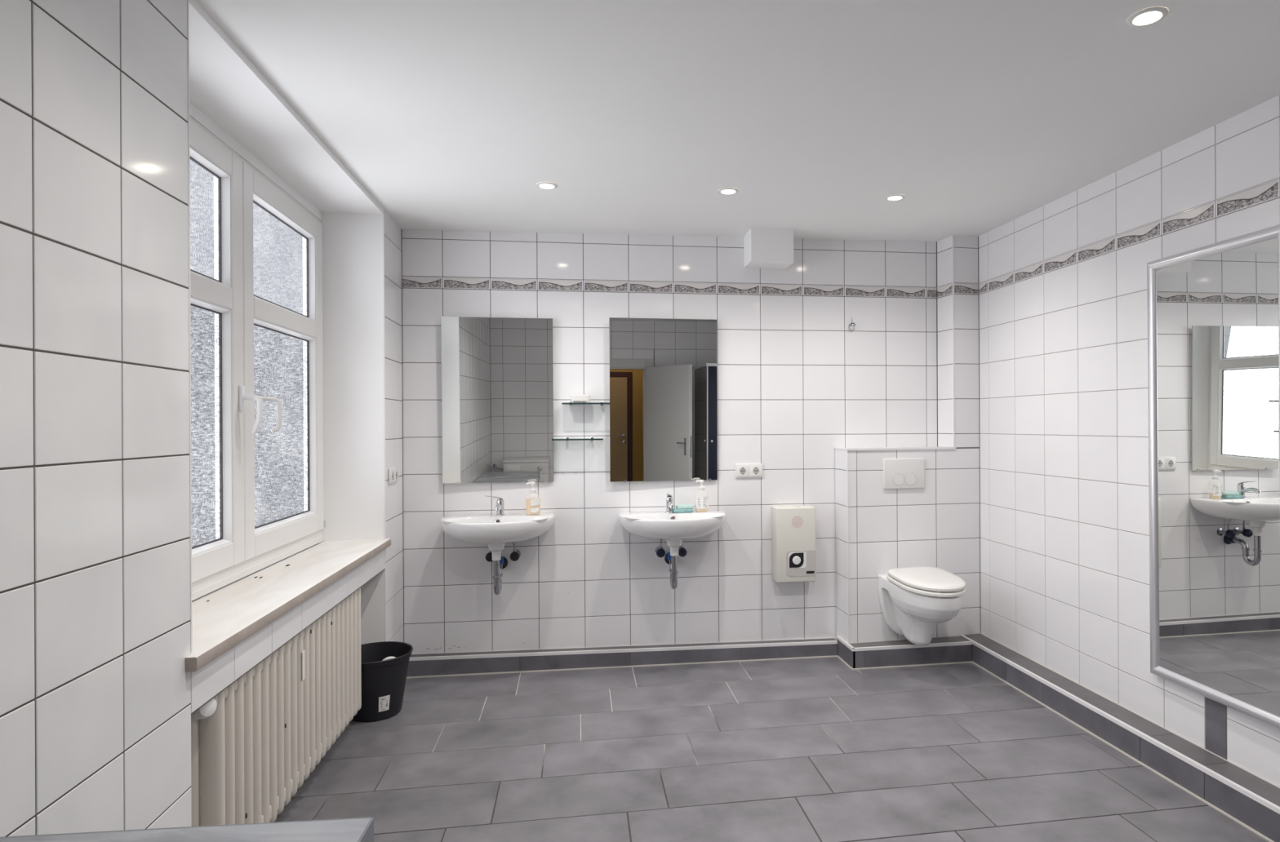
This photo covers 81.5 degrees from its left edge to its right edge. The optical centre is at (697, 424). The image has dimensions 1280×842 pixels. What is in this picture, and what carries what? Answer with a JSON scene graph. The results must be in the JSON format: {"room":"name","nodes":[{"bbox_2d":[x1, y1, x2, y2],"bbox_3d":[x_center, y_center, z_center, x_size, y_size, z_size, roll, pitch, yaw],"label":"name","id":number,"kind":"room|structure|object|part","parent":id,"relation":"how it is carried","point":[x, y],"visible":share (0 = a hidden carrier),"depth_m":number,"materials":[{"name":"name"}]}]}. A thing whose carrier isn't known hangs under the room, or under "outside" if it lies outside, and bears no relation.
{"room":"bathroom","nodes":[
{"label":"bathroom","id":0,"kind":"room"},
{"bbox_2d":[0,0,192,837],"bbox_3d":[-1.187,0.085,0.527,0.338,2.500,2.560,0,0,-9],"label":"wall","id":1,"kind":"structure","parent":0,"point":[96,639],"depth_m":1.43,"materials":[{"name":"grey tile"}]},
{"bbox_2d":[185,115,391,672],"bbox_3d":[-1.521,-0.190,2.651,0.361,1.560,1.867,0,0,-9],"label":"window","id":2,"kind":"structure","parent":1,"relation":"in","point":[239,548],"depth_m":2.63,"materials":[{"name":"white plastic"}]},
{"bbox_3d":[-1.596,-0.668,2.226,0.006,0.365,0.650,0,0,-9],"label":"pane","id":3,"kind":"part","parent":2,"relation":"part of","materials":[{"name":"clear glass"}]},
{"bbox_3d":[-1.592,0.006,2.226,0.006,0.781,0.650,0,0,-9],"label":"pane","id":4,"kind":"part","parent":2,"relation":"part of","materials":[{"name":"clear glass"}]},
{"bbox_3d":[-1.585,-0.227,2.228,0.060,1.437,0.840,0,0,-9],"label":"sash","id":5,"kind":"part","parent":2,"relation":"part of","materials":[{"name":"white plastic"}]},
{"bbox_3d":[-1.611,-0.093,2.618,0.012,0.090,0.028,0,0,-9],"label":"handle","id":6,"kind":"part","parent":2,"relation":"part of","materials":[{"name":"white plastic"}]},
{"bbox_3d":[-1.731,-0.667,3.059,0.006,0.365,0.645,0,0,-9],"label":"pane","id":7,"kind":"part","parent":2,"relation":"part of","materials":[{"name":"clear glass"}]},
{"bbox_3d":[-1.728,0.007,3.059,0.006,0.781,0.645,0,0,-9],"label":"pane","id":8,"kind":"part","parent":2,"relation":"part of","materials":[{"name":"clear glass"}]},
{"bbox_3d":[-1.720,-0.226,3.060,0.060,1.437,0.835,0,0,-9],"label":"sash","id":9,"kind":"part","parent":2,"relation":"part of","materials":[{"name":"white plastic"}]},
{"bbox_2d":[191,549,385,715],"bbox_3d":[-1.396,0.646,2.683,0.060,0.111,1.833,0,0,-9],"label":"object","id":10,"kind":"structure","parent":1,"relation":"attached to","point":[207,682],"depth_m":2.25,"materials":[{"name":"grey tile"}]},
{"bbox_2d":[189,0,383,220],"bbox_3d":[-1.542,-1.042,2.660,0.336,0.144,1.833,0,0,-9],"label":"lintel","id":11,"kind":"object","parent":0,"point":[229,96],"visible":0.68,"depth_m":2.51,"materials":[{"name":"white paint"}]},
{"bbox_2d":[307,209,403,644],"bbox_3d":[-1.718,0.087,3.788,0.338,2.500,0.532,0,0,-9],"label":"wall","id":12,"kind":"structure","parent":0,"point":[362,351],"depth_m":3.57,"materials":[{"name":"white paint"}]},
{"bbox_2d":[388,466,397,484],"bbox_3d":[-1.530,0.258,3.728,0.014,0.079,0.158,0,0,-9],"label":"wall socket","id":13,"kind":"object","parent":12,"relation":"attached to","point":[393,473],"visible":1,"depth_m":3.69,"materials":[{"name":"white plastic"}]},
{"bbox_2d":[401,229,937,653],"bbox_3d":[0.001,0.079,4.237,3.600,2.500,0.122,0,0,-8],"label":"wall","id":14,"kind":"structure","parent":0,"point":[796,384],"depth_m":4.15,"materials":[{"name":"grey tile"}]},
{"bbox_2d":[440,316,553,484],"bbox_3d":[-1.075,-0.129,3.998,0.583,0.896,0.016,0,1,-10],"label":"wall mirror","id":15,"kind":"object","parent":14,"relation":"attached to","point":[497,393],"visible":1,"depth_m":3.99,"materials":[{"name":"silver metal"}]},
{"bbox_2d":[440,512,555,595],"bbox_3d":[-1.038,0.689,3.829,0.586,0.406,0.405,0,0,-8],"label":"washbasin","id":16,"kind":"object","parent":14,"relation":"attached to","point":[495,531],"visible":0.99,"depth_m":3.77,"materials":[{"name":"white ceramic"}]},
{"bbox_3d":[-1.102,0.708,3.944,0.051,0.051,0.040,0,0,-8],"label":"valve knob","id":17,"kind":"part","parent":16,"relation":"part of","materials":[{"name":"black plastic"}]},
{"bbox_2d":[484,495,505,515],"bbox_3d":[-1.045,0.431,3.901,0.105,0.108,0.150,0,0,-42],"label":"tap","id":18,"kind":"object","parent":16,"relation":"on","point":[500,508],"visible":1,"depth_m":3.93,"materials":[{"name":"silver metal"}]},
{"bbox_3d":[-1.083,0.390,3.934,0.094,0.026,0.036,0,0,-20],"label":"lever","id":19,"kind":"part","parent":18,"relation":"part of","materials":[{"name":"silver metal"}]},
{"bbox_3d":[-1.040,0.436,3.880,0.022,0.040,0.122,0,0,-8],"label":"spout","id":20,"kind":"part","parent":18,"relation":"part of","materials":[{"name":"silver metal"}]},
{"bbox_3d":[-1.039,0.548,3.829,0.586,0.125,0.405,0,0,-8],"label":"bowl","id":21,"kind":"part","parent":16,"relation":"part of","materials":[{"name":"white ceramic"}]},
{"bbox_3d":[-0.977,0.707,3.961,0.051,0.051,0.040,0,0,-8],"label":"valve knob","id":22,"kind":"part","parent":16,"relation":"part of","materials":[{"name":"black plastic"}]},
{"bbox_2d":[525,481,540,515],"bbox_3d":[-0.878,0.396,3.962,0.080,0.177,0.051,0,0,-16],"label":"soap bottle","id":23,"kind":"object","parent":16,"relation":"on","point":[533,505],"visible":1,"depth_m":3.94,"materials":[{"name":"white plastic"}]},
{"bbox_2d":[551,436,603,440],"bbox_3d":[-0.650,0.078,4.028,0.272,0.022,0.116,0,0,-8],"label":"glass shelf","id":24,"kind":"object","parent":14,"relation":"attached to","point":[566,438],"visible":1,"depth_m":3.98,"materials":[{"name":"teal"}]},
{"bbox_3d":[-0.650,0.082,4.028,0.270,0.008,0.111,0,0,-8],"label":"shelf glass","id":25,"kind":"part","parent":24,"relation":"part of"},
{"bbox_2d":[561,401,609,405],"bbox_3d":[-0.606,-0.116,4.035,0.255,0.022,0.116,0,0,-8],"label":"glass shelf","id":26,"kind":"object","parent":14,"relation":"attached to","point":[570,403],"visible":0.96,"depth_m":3.99,"materials":[{"name":"teal"}]},
{"bbox_2d":[570,395,590,403],"bbox_3d":[-0.635,-0.138,4.029,0.105,0.043,0.072,0,0,-8],"label":"soap dish","id":27,"kind":"object","parent":26,"relation":"on","point":[574,398],"visible":0.94,"depth_m":4.00,"materials":[{"name":"white ceramic"}]},
{"bbox_3d":[-0.606,-0.112,4.034,0.253,0.008,0.111,0,0,-8],"label":"shelf glass","id":28,"kind":"part","parent":26,"relation":"part of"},
{"bbox_2d":[406,637,837,678],"bbox_3d":[-0.383,1.278,4.087,2.382,0.108,0.072,0,0,-8],"label":"baseboard","id":29,"kind":"structure","parent":14,"relation":"attached to","point":[515,661],"depth_m":4.05,"materials":[{"name":"tile"}]},
{"bbox_2d":[608,317,717,482],"bbox_3d":[-0.184,-0.135,4.123,0.602,0.908,0.016,0,1,-10],"label":"wall mirror","id":30,"kind":"object","parent":14,"relation":"attached to","point":[664,402],"visible":1,"depth_m":4.12,"materials":[{"name":"silver metal"}]},
{"bbox_2d":[618,510,725,590],"bbox_3d":[-0.122,0.688,3.956,0.586,0.406,0.405,0,0,-8],"label":"washbasin","id":31,"kind":"object","parent":14,"relation":"attached to","point":[673,527],"visible":0.99,"depth_m":3.88,"materials":[{"name":"white ceramic"}]},
{"bbox_3d":[-0.200,0.707,4.069,0.051,0.051,0.040,0,0,-8],"label":"valve knob","id":32,"kind":"part","parent":31,"relation":"part of","materials":[{"name":"black plastic"}]},
{"bbox_2d":[665,494,674,513],"bbox_3d":[-0.144,0.431,4.018,0.052,0.108,0.158,0,0,-8],"label":"tap","id":33,"kind":"object","parent":31,"relation":"on","point":[669,500],"visible":1,"depth_m":4.05,"materials":[{"name":"silver metal"}]},
{"bbox_3d":[-0.123,0.547,3.956,0.586,0.125,0.405,0,0,-8],"label":"bowl","id":34,"kind":"part","parent":31,"relation":"part of","materials":[{"name":"white ceramic"}]},
{"bbox_3d":[-0.081,0.707,4.085,0.051,0.051,0.040,0,0,-8],"label":"valve knob","id":35,"kind":"part","parent":31,"relation":"part of","materials":[{"name":"black plastic"}]},
{"bbox_2d":[672,504,693,513],"bbox_3d":[-0.077,0.464,4.078,0.115,0.040,0.064,0,0,-14],"label":"sponge","id":36,"kind":"object","parent":31,"relation":"on","point":[679,508],"visible":1,"depth_m":4.05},
{"bbox_2d":[695,480,708,511],"bbox_3d":[0.026,0.395,4.097,0.080,0.177,0.052,0,0,-2],"label":"soap bottle","id":37,"kind":"object","parent":31,"relation":"on","point":[701,501],"visible":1,"depth_m":4.08,"materials":[{"name":"white"}]},
{"bbox_2d":[697,497,706,507],"bbox_3d":[0.029,0.430,4.074,0.052,0.052,0.006,0,0,-4],"label":"print","id":38,"kind":"object","parent":37,"relation":"attached to","point":[702,502],"depth_m":4.07},
{"bbox_2d":[735,463,762,478],"bbox_3d":[0.297,0.265,4.212,0.158,0.079,0.014,0,0,-8],"label":"wall socket","id":39,"kind":"object","parent":14,"relation":"attached to","point":[748,470],"visible":1,"depth_m":4.21,"materials":[{"name":"white plastic"}]},
{"bbox_2d":[771,505,816,582],"bbox_3d":[0.546,0.672,4.182,0.227,0.420,0.138,0,0,-8],"label":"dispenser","id":40,"kind":"object","parent":14,"relation":"attached to","point":[793,552],"visible":1,"depth_m":4.13,"materials":[{"name":"white plastic"}]},
{"bbox_3d":[0.554,0.758,4.124,0.082,0.082,0.003,0,0,-8],"label":"lock plate","id":41,"kind":"part","parent":40,"relation":"part of","materials":[{"name":"black plastic"}]},
{"bbox_2d":[791,516,803,526],"bbox_3d":[0.559,0.545,4.129,0.066,0.061,0.001,0,0,-8],"label":"print","id":42,"kind":"object","parent":40,"relation":"attached to","point":[794,517],"depth_m":4.13},
{"bbox_3d":[0.581,0.776,4.133,0.170,0.142,0.008,0,0,-8],"label":"panel","id":43,"kind":"part","parent":40,"relation":"part of","materials":[{"name":"grey plastic"}]},
{"bbox_2d":[845,297,856,328],"bbox_3d":[0.893,-0.644,4.278,0.053,0.187,0.044,0,0,-8],"label":"wall hook","id":44,"kind":"object","parent":14,"relation":"attached to","point":[852,324],"visible":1,"depth_m":4.27,"materials":[{"name":"white plastic"}]},
{"bbox_2d":[195,0,1279,241],"bbox_3d":[0.236,-1.137,1.935,3.779,0.172,4.880,0,0,-9],"label":"ceiling","id":45,"kind":"structure","parent":0,"point":[984,115],"depth_m":2.42,"materials":[{"name":"paint"}]},
{"bbox_2d":[535,182,557,189],"bbox_3d":[-0.663,-1.052,3.263,0.094,0.005,0.094,0,0,-9],"label":"recessed light","id":46,"kind":"object","parent":45,"relation":"in","point":[544,185],"visible":1,"depth_m":3.25,"materials":[{"name":"white"}]},
{"bbox_2d":[717,187,738,195],"bbox_3d":[0.142,-1.061,3.372,0.094,0.005,0.094,0,0,-9],"label":"recessed light","id":47,"kind":"object","parent":45,"relation":"in","point":[726,191],"visible":1,"depth_m":3.37,"materials":[{"name":"white plastic"}]},
{"bbox_2d":[743,227,793,270],"bbox_3d":[0.397,-0.977,4.132,0.236,0.186,0.199,0,0,-8],"label":"box","id":48,"kind":"object","parent":45,"relation":"hanging from","point":[763,248],"visible":1,"depth_m":4.04,"materials":[{"name":"white paint"}]},
{"bbox_2d":[884,194,905,201],"bbox_3d":[0.936,-1.071,3.499,0.094,0.005,0.094,0,0,-9],"label":"recessed light","id":49,"kind":"object","parent":45,"relation":"in","point":[895,197],"visible":1,"depth_m":3.49,"materials":[{"name":"white plastic"}]},
{"bbox_2d":[1126,6,1168,26],"bbox_3d":[1.187,-1.072,1.950,0.094,0.005,0.094,0,0,-9],"label":"recessed light","id":50,"kind":"object","parent":45,"relation":"in","point":[1148,16],"visible":1,"depth_m":1.95,"materials":[{"name":"white plastic"}]},
{"bbox_2d":[274,657,1269,841],"bbox_3d":[0.249,1.387,1.935,3.779,0.120,4.880,0,0,-9],"label":"floor","id":51,"kind":"structure","parent":0,"point":[813,749],"depth_m":2.87,"materials":[{"name":"tile"}]},
{"bbox_2d":[0,817,373,841],"bbox_3d":[-0.728,0.982,0.654,0.587,0.700,1.069,0,0,-9],"label":"countertop","id":52,"kind":"structure","parent":51,"relation":"on","point":[352,829],"depth_m":1.14,"materials":[{"name":"grey stone"}]},
{"bbox_2d":[191,587,361,826],"bbox_3d":[-1.445,0.998,2.560,0.193,0.636,1.424,0,0,-9],"label":"radiator","id":53,"kind":"object","parent":51,"relation":"on","point":[255,743],"visible":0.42,"depth_m":2.32,"materials":[{"name":"beige metal"}]},
{"bbox_3d":[-1.277,0.728,1.901,0.067,0.058,0.053,0,0,16],"label":"thermostat knob","id":54,"kind":"part","parent":53,"relation":"part of","materials":[{"name":"white plastic"}]},
{"bbox_2d":[352,641,413,721],"bbox_3d":[-1.487,1.191,3.421,0.326,0.290,0.326,0,0,-9],"label":"trash can","id":55,"kind":"object","parent":51,"relation":"on","point":[384,664],"visible":0.82,"depth_m":3.33,"materials":[{"name":"black plastic"}]},
{"bbox_2d":[380,697,387,711],"bbox_3d":[-1.407,1.257,3.325,0.032,0.058,0.009,0,0,-38],"label":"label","id":56,"kind":"object","parent":55,"relation":"attached to","point":[384,701],"depth_m":3.33,"materials":[{"name":"white paper"}]},
{"bbox_2d":[834,235,980,644],"bbox_3d":[1.213,0.072,4.255,0.817,2.500,0.214,0,0,-9],"label":"wall","id":57,"kind":"structure","parent":0,"point":[878,531],"depth_m":4.22,"materials":[{"name":"grey tile"}]},
{"bbox_2d":[836,635,855,670],"bbox_3d":[0.824,1.267,4.117,0.020,0.116,0.249,0,0,-9],"label":"baseboard","id":58,"kind":"structure","parent":57,"relation":"attached to","point":[845,653],"depth_m":4.10,"materials":[{"name":"tile"}]},
{"bbox_2d":[883,458,924,489],"bbox_3d":[1.162,0.277,4.153,0.250,0.170,0.015,0,0,-12],"label":"flush plate","id":59,"kind":"object","parent":57,"relation":"attached to","point":[898,473],"visible":1,"depth_m":4.15,"materials":[{"name":"white plastic"}]},
{"bbox_2d":[849,635,972,670],"bbox_3d":[1.173,1.266,4.107,0.694,0.116,0.129,0,0,-9],"label":"baseboard","id":60,"kind":"structure","parent":57,"relation":"attached to","point":[951,650],"depth_m":4.06,"materials":[{"name":"tile"}]},
{"bbox_2d":[878,566,966,645],"bbox_3d":[1.218,0.987,3.923,0.336,0.399,0.485,0,0,-12],"label":"toilet","id":61,"kind":"object","parent":57,"relation":"attached to","point":[913,601],"visible":1,"depth_m":3.86,"materials":[{"name":"white ceramic"}]},
{"bbox_3d":[1.223,0.841,3.898,0.336,0.046,0.434,0,0,-12],"label":"seat","id":62,"kind":"part","parent":61,"relation":"part of","materials":[{"name":"white plastic"}]},
{"bbox_3d":[1.223,0.813,3.896,0.330,0.050,0.423,0,0,-12],"label":"lid","id":63,"kind":"part","parent":61,"relation":"part of","materials":[{"name":"white plastic"}]},
{"bbox_2d":[978,95,1279,786],"bbox_3d":[2.022,0.068,2.200,0.122,2.500,4.830,0,0,-9],"label":"wall","id":64,"kind":"structure","parent":0,"point":[1064,526],"depth_m":3.32,"materials":[{"name":"grey tile"}]},
{"bbox_2d":[960,633,1279,841],"bbox_3d":[1.920,1.260,2.070,0.134,0.120,4.408,0,0,-9],"label":"baseboard","id":65,"kind":"structure","parent":64,"relation":"attached to","point":[1246,798],"depth_m":2.87,"materials":[{"name":"tile"}]},
{"bbox_2d":[1146,224,1279,729],"bbox_3d":[1.860,0.174,2.667,0.032,1.646,0.604,0,0,-8],"label":"framed mirror","id":66,"kind":"object","parent":64,"relation":"attached to","point":[1213,310],"visible":1,"depth_m":2.65,"materials":[{"name":"metal"}]},
{"bbox_3d":[1.817,0.174,2.945,0.029,1.646,0.041,0,0,-8],"label":"frame rail","id":67,"kind":"part","parent":66,"relation":"part of","materials":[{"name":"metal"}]},
{"bbox_3d":[1.852,-0.628,2.667,0.029,0.041,0.604,0,0,-8],"label":"frame rail","id":68,"kind":"part","parent":66,"relation":"part of","materials":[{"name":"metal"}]},
{"bbox_3d":[1.865,0.977,2.667,0.029,0.041,0.604,0,0,-8],"label":"frame rail","id":69,"kind":"part","parent":66,"relation":"part of","materials":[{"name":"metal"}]},
{"bbox_3d":[1.900,0.174,2.389,0.029,1.646,0.041,0,0,-8],"label":"frame rail","id":70,"kind":"part","parent":66,"relation":"part of","materials":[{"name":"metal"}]}
]}

